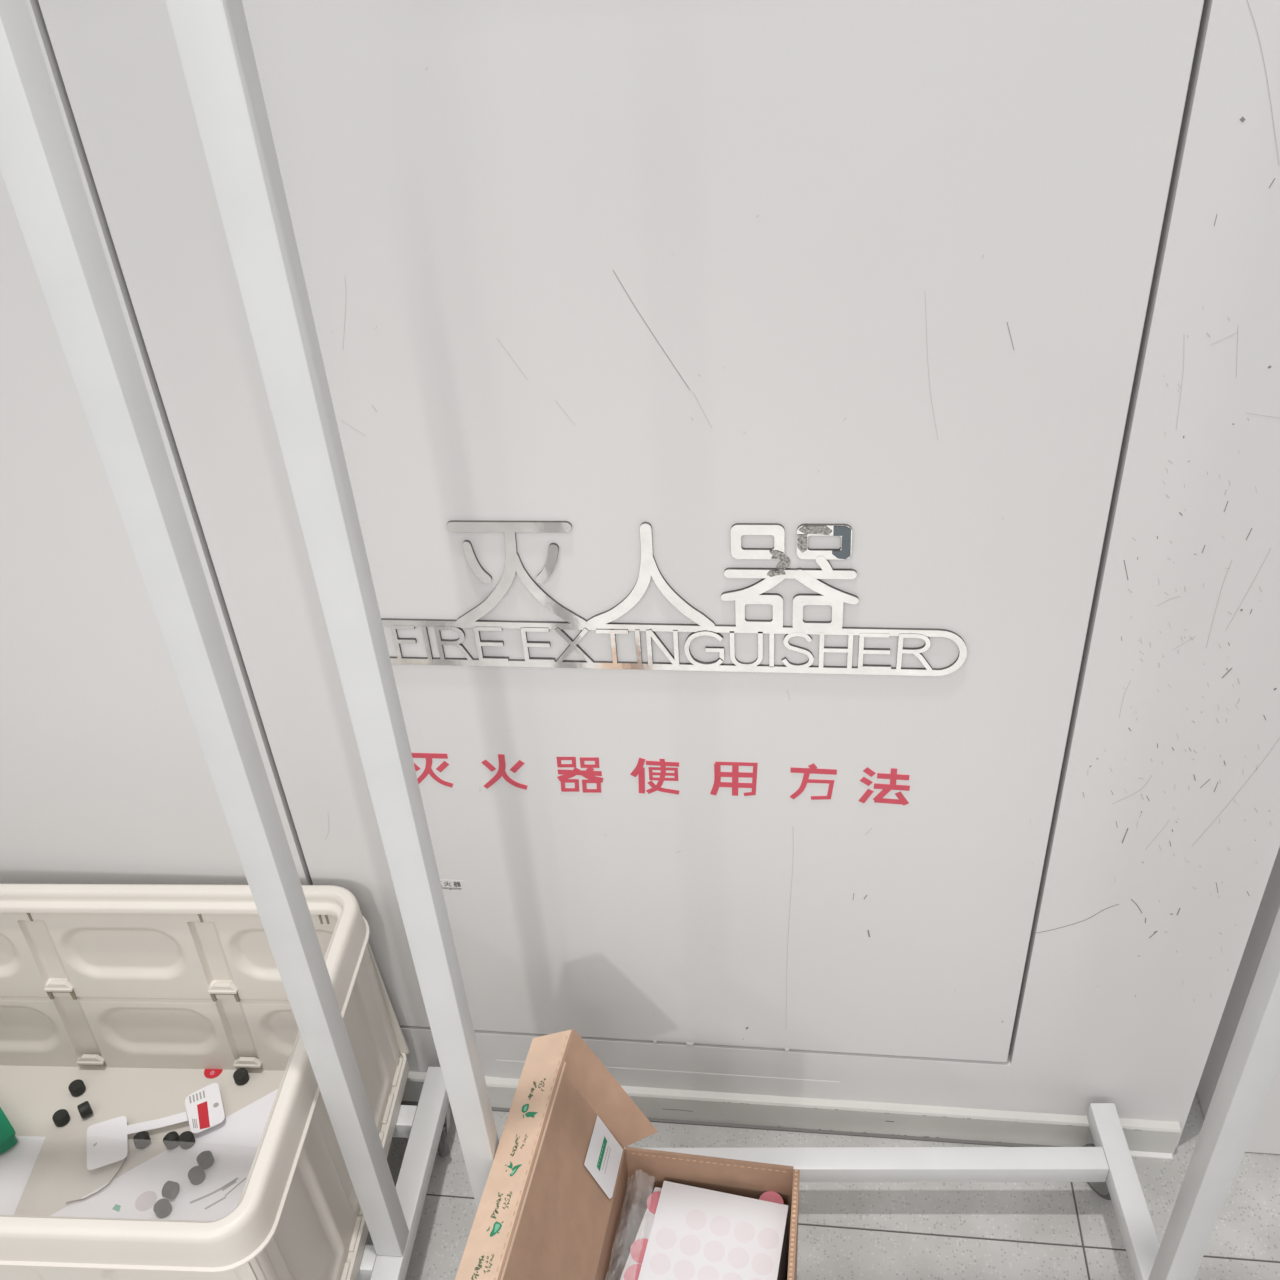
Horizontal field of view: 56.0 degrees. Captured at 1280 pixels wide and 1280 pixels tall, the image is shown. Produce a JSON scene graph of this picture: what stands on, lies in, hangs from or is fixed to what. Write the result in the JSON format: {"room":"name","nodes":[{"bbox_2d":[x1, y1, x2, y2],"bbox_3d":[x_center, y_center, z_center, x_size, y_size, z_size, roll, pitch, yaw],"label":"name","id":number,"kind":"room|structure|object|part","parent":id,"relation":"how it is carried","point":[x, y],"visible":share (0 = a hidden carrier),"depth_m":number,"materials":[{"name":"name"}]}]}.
{"room":"clothing store","nodes":[
{"label":"clothing store","id":0,"kind":"room"},
{"bbox_2d":[0,0,1279,1153],"bbox_3d":[-0.053,-0.671,1.044,4.800,2.900,0.501,1,35,7],"label":"wall","id":1,"kind":"structure","parent":0,"point":[1163,845],"depth_m":1.25,"materials":[{"name":"paint"}]},
{"bbox_2d":[38,0,1203,1061],"bbox_3d":[-0.018,-0.273,1.038,0.859,1.947,0.039,1,35,7],"label":"door","id":2,"kind":"structure","parent":1,"relation":"in","point":[692,270],"depth_m":1.07,"materials":[{"name":"paint"}]},
{"bbox_2d":[440,880,466,892],"bbox_3d":[-0.244,0.297,1.456,0.068,0.021,0.001,1,35,7],"label":"label","id":3,"kind":"object","parent":2,"relation":"attached to","point":[458,886],"visible":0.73,"depth_m":1.45,"materials":[{"name":"paper"}]},
{"bbox_2d":[412,753,909,805],"bbox_3d":[0.007,0.150,1.315,0.565,0.057,0.001,1,35,7],"label":"red lettering","id":4,"kind":"object","parent":2,"relation":"attached to","point":[639,770],"visible":0.97,"depth_m":1.31,"materials":[{"name":"paint"}]},
{"bbox_2d":[381,520,966,675],"bbox_3d":[0.000,-0.040,1.177,0.633,0.172,0.004,1,35,7],"label":"fire extinguisher sign","id":5,"kind":"object","parent":2,"relation":"attached to","point":[830,595],"visible":0.99,"depth_m":1.18,"materials":[{"name":"metal"}]},
{"bbox_3d":[0.004,0.006,1.211,0.633,0.057,0.003,1,35,7],"label":"rail","id":6,"kind":"part","parent":5,"relation":"part of","materials":[{"name":"metal"}]},
{"bbox_2d":[496,1060,839,1099],"bbox_3d":[0.034,0.595,1.629,0.465,0.040,0.001,1,35,7],"label":"trim","id":7,"kind":"structure","parent":1,"relation":"attached to","point":[742,1084],"depth_m":1.62,"materials":[{"name":"paint"}]},
{"bbox_2d":[401,1071,1180,1154],"bbox_3d":[-0.839,0.622,1.766,3.099,0.056,0.013,1,35,7],"label":"baseboard","id":8,"kind":"structure","parent":1,"relation":"attached to","point":[1063,1130],"depth_m":1.61,"materials":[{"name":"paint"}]},
{"bbox_2d":[1130,1151,1172,1159],"bbox_3d":[0.648,0.670,1.584,0.097,0.004,0.018,1,35,7],"label":"trim","id":9,"kind":"structure","parent":1,"relation":"attached to","point":[1133,1153],"depth_m":1.58,"materials":[{"name":"paint"}]},
{"bbox_2d":[365,1091,1279,1279],"bbox_3d":[-0.149,1.449,0.596,4.800,0.030,3.700,1,35,7],"label":"floor","id":10,"kind":"structure","parent":0,"point":[847,1230],"depth_m":1.52,"materials":[{"name":"grey tile"}]},
{"bbox_2d":[0,884,408,1279],"bbox_3d":[-0.640,0.560,1.393,0.626,0.339,0.446,-1,35,5],"label":"plastic crate","id":11,"kind":"object","parent":10,"relation":"on","point":[130,992],"depth_m":1.50,"materials":[{"name":"beige plastic"}]},
{"bbox_2d":[0,1107,17,1153],"bbox_3d":[-0.845,0.625,1.544,0.058,0.022,0.106,-32,43,-33],"label":"box","id":12,"kind":"object","parent":11,"relation":"in","point":[8,1139],"visible":1,"depth_m":1.52,"materials":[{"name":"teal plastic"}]},
{"bbox_2d":[0,1136,45,1214],"bbox_3d":[-0.813,0.678,1.498,0.103,0.001,0.146,-4,35,1],"label":"paper sheet","id":13,"kind":"object","parent":11,"relation":"in","point":[17,1163],"visible":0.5,"depth_m":1.51,"materials":[{"name":"white paper"}]},
{"bbox_3d":[-0.751,0.620,1.562,0.019,0.014,0.020,17,40,27],"label":"rubber cap","id":14,"kind":"part","parent":11,"relation":"part of","materials":[{"name":"black rubber"}]},
{"bbox_3d":[-0.747,0.594,1.598,0.019,0.014,0.019,-2,35,3],"label":"rubber cap","id":15,"kind":"part","parent":11,"relation":"part of","materials":[{"name":"black rubber"}]},
{"bbox_3d":[-0.722,0.611,1.566,0.014,0.019,0.019,-24,40,-26],"label":"rubber cap","id":16,"kind":"part","parent":11,"relation":"part of","materials":[{"name":"black rubber"}]},
{"bbox_2d":[66,1152,128,1203],"bbox_3d":[-0.665,0.669,1.488,0.022,0.002,0.086,23,43,33],"label":"cord","id":17,"kind":"object","parent":11,"relation":"in","point":[128,1152],"visible":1,"depth_m":1.48,"materials":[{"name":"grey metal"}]},
{"bbox_3d":[-0.631,0.633,1.525,0.019,0.019,0.014,-22,39,-23],"label":"rubber cap","id":18,"kind":"part","parent":11,"relation":"part of","materials":[{"name":"black rubber"}]},
{"bbox_2d":[87,1083,224,1169],"bbox_3d":[-0.619,0.620,1.538,0.168,0.001,0.067,-15,37,-15],"label":"price tag","id":19,"kind":"object","parent":11,"relation":"in","point":[107,1141],"visible":1,"depth_m":1.54,"materials":[{"name":"white plastic"}]},
{"bbox_2d":[51,1089,277,1220],"bbox_3d":[-0.541,0.671,1.462,0.332,0.020,0.185,-24,40,-25],"label":"paper sheet","id":20,"kind":"object","parent":11,"relation":"in","point":[233,1143],"depth_m":1.49,"materials":[{"name":"white paper"}]},
{"bbox_2d":[112,1204,120,1211],"bbox_3d":[-0.634,0.689,1.462,0.011,0.001,0.007,10,38,20],"label":"print","id":21,"kind":"object","parent":20,"relation":"on","point":[115,1207],"depth_m":1.46,"materials":[{"name":"green paper"}]},
{"bbox_2d":[135,1191,156,1210],"bbox_3d":[-0.602,0.683,1.467,0.026,0.001,0.026,1,35,7],"label":"print","id":22,"kind":"object","parent":20,"relation":"on","point":[144,1200],"depth_m":1.47,"materials":[{"name":"white paper"}]},
{"bbox_3d":[-0.575,0.684,1.450,0.020,0.014,0.019,-14,36,-13],"label":"rubber cap","id":23,"kind":"part","parent":20,"relation":"part of","materials":[{"name":"grey rubber"}]},
{"bbox_3d":[-0.572,0.670,1.466,0.014,0.019,0.019,6,36,14],"label":"rubber cap","id":24,"kind":"part","parent":20,"relation":"part of","materials":[{"name":"grey rubber"}]},
{"bbox_3d":[-0.574,0.633,1.524,0.019,0.014,0.019,1,36,7],"label":"rubber cap","id":25,"kind":"part","parent":20,"relation":"part of","materials":[{"name":"black rubber"}]},
{"bbox_3d":[-0.546,0.659,1.483,0.020,0.014,0.019,25,44,35],"label":"rubber cap","id":26,"kind":"part","parent":20,"relation":"part of","materials":[{"name":"black rubber"}]},
{"bbox_3d":[-0.540,0.646,1.496,0.019,0.019,0.014,-25,40,-26],"label":"rubber cap","id":27,"kind":"part","parent":20,"relation":"part of","materials":[{"name":"black rubber"}]},
{"bbox_3d":[-0.592,0.633,1.522,0.019,0.019,0.014,-30,42,-31],"label":"rubber cap","id":28,"kind":"part","parent":11,"relation":"part of","materials":[{"name":"black rubber"}]},
{"bbox_2d":[0,1053,408,1279],"bbox_3d":[-0.630,0.688,1.484,0.614,0.025,0.428,-1,35,5],"label":"tray","id":29,"kind":"object","parent":11,"relation":"on","point":[32,1090],"depth_m":1.58,"materials":[{"name":"beige plastic"}]},
{"bbox_2d":[204,1069,222,1078],"bbox_3d":[-0.572,0.577,1.615,0.025,0.001,0.025,1,35,7],"label":"sticker","id":30,"kind":"object","parent":11,"relation":"in","point":[209,1073],"visible":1,"depth_m":1.61,"materials":[{"name":"red"}]},
{"bbox_3d":[-0.529,0.579,1.596,0.019,0.014,0.019,10,38,20],"label":"rubber cap","id":31,"kind":"part","parent":11,"relation":"part of","materials":[{"name":"black rubber"}]},
{"bbox_3d":[-0.373,0.680,1.224,0.033,0.271,0.033,1,35,7],"label":"corner post","id":32,"kind":"part","parent":11,"relation":"part of","materials":[{"name":"beige plastic"}]},
{"bbox_3d":[-0.346,0.458,1.536,0.033,0.271,0.033,1,35,7],"label":"corner post","id":33,"kind":"part","parent":11,"relation":"part of","materials":[{"name":"beige plastic"}]},
{"bbox_2d":[0,0,450,1279],"bbox_3d":[-0.753,0.181,1.101,0.895,1.530,0.506,1,35,7],"label":"rack","id":34,"kind":"object","parent":10,"relation":"on","point":[39,169],"visible":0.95,"depth_m":0.89,"materials":[{"name":"grey metal"}]},
{"bbox_2d":[455,1029,799,1279],"bbox_3d":[0.004,0.691,1.246,0.316,0.438,0.371,1,35,7],"label":"cardboard box","id":35,"kind":"object","parent":10,"relation":"on","point":[563,1197],"visible":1,"depth_m":1.23,"materials":[{"name":"brown cardboard"}]},
{"bbox_3d":[-0.079,0.581,1.152,0.061,0.139,0.301,4,36,11],"label":"lid","id":36,"kind":"part","parent":35,"relation":"part of","materials":[{"name":"brown cardboard"}]},
{"bbox_2d":[602,1146,610,1173],"bbox_3d":[-0.035,0.546,1.266,0.003,0.007,0.030,3,36,11],"label":"print","id":37,"kind":"object","parent":35,"relation":"on","point":[606,1150],"depth_m":1.27},
{"bbox_2d":[620,1187,787,1279],"bbox_3d":[0.052,0.772,1.285,0.171,0.249,0.277,6,36,14],"label":"stack","id":38,"kind":"object","parent":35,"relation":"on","point":[631,1271],"visible":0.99,"depth_m":1.28,"materials":[{"name":"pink paper"}]},
{"bbox_2d":[638,1181,787,1279],"bbox_3d":[0.073,0.640,1.243,0.139,0.001,0.149,5,36,13],"label":"sheet","id":39,"kind":"object","parent":38,"relation":"on","point":[697,1233],"visible":1,"depth_m":1.26,"materials":[{"name":"white paper"}]},
{"bbox_2d":[165,0,1279,1279],"bbox_3d":[0.174,0.202,0.973,0.759,1.530,0.486,-2,35,4],"label":"rack","id":40,"kind":"object","parent":10,"relation":"on","point":[212,37],"visible":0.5,"depth_m":0.90,"materials":[{"name":"grey metal"}]},
{"bbox_3d":[-0.184,0.180,0.973,0.032,1.390,0.030,-2,35,4],"label":"post","id":41,"kind":"part","parent":40,"relation":"part of","materials":[{"name":"white metal"}]},
{"bbox_3d":[0.533,0.159,0.926,0.032,1.390,0.030,-2,35,4],"label":"post","id":42,"kind":"part","parent":40,"relation":"part of","materials":[{"name":"white metal"}]}
]}

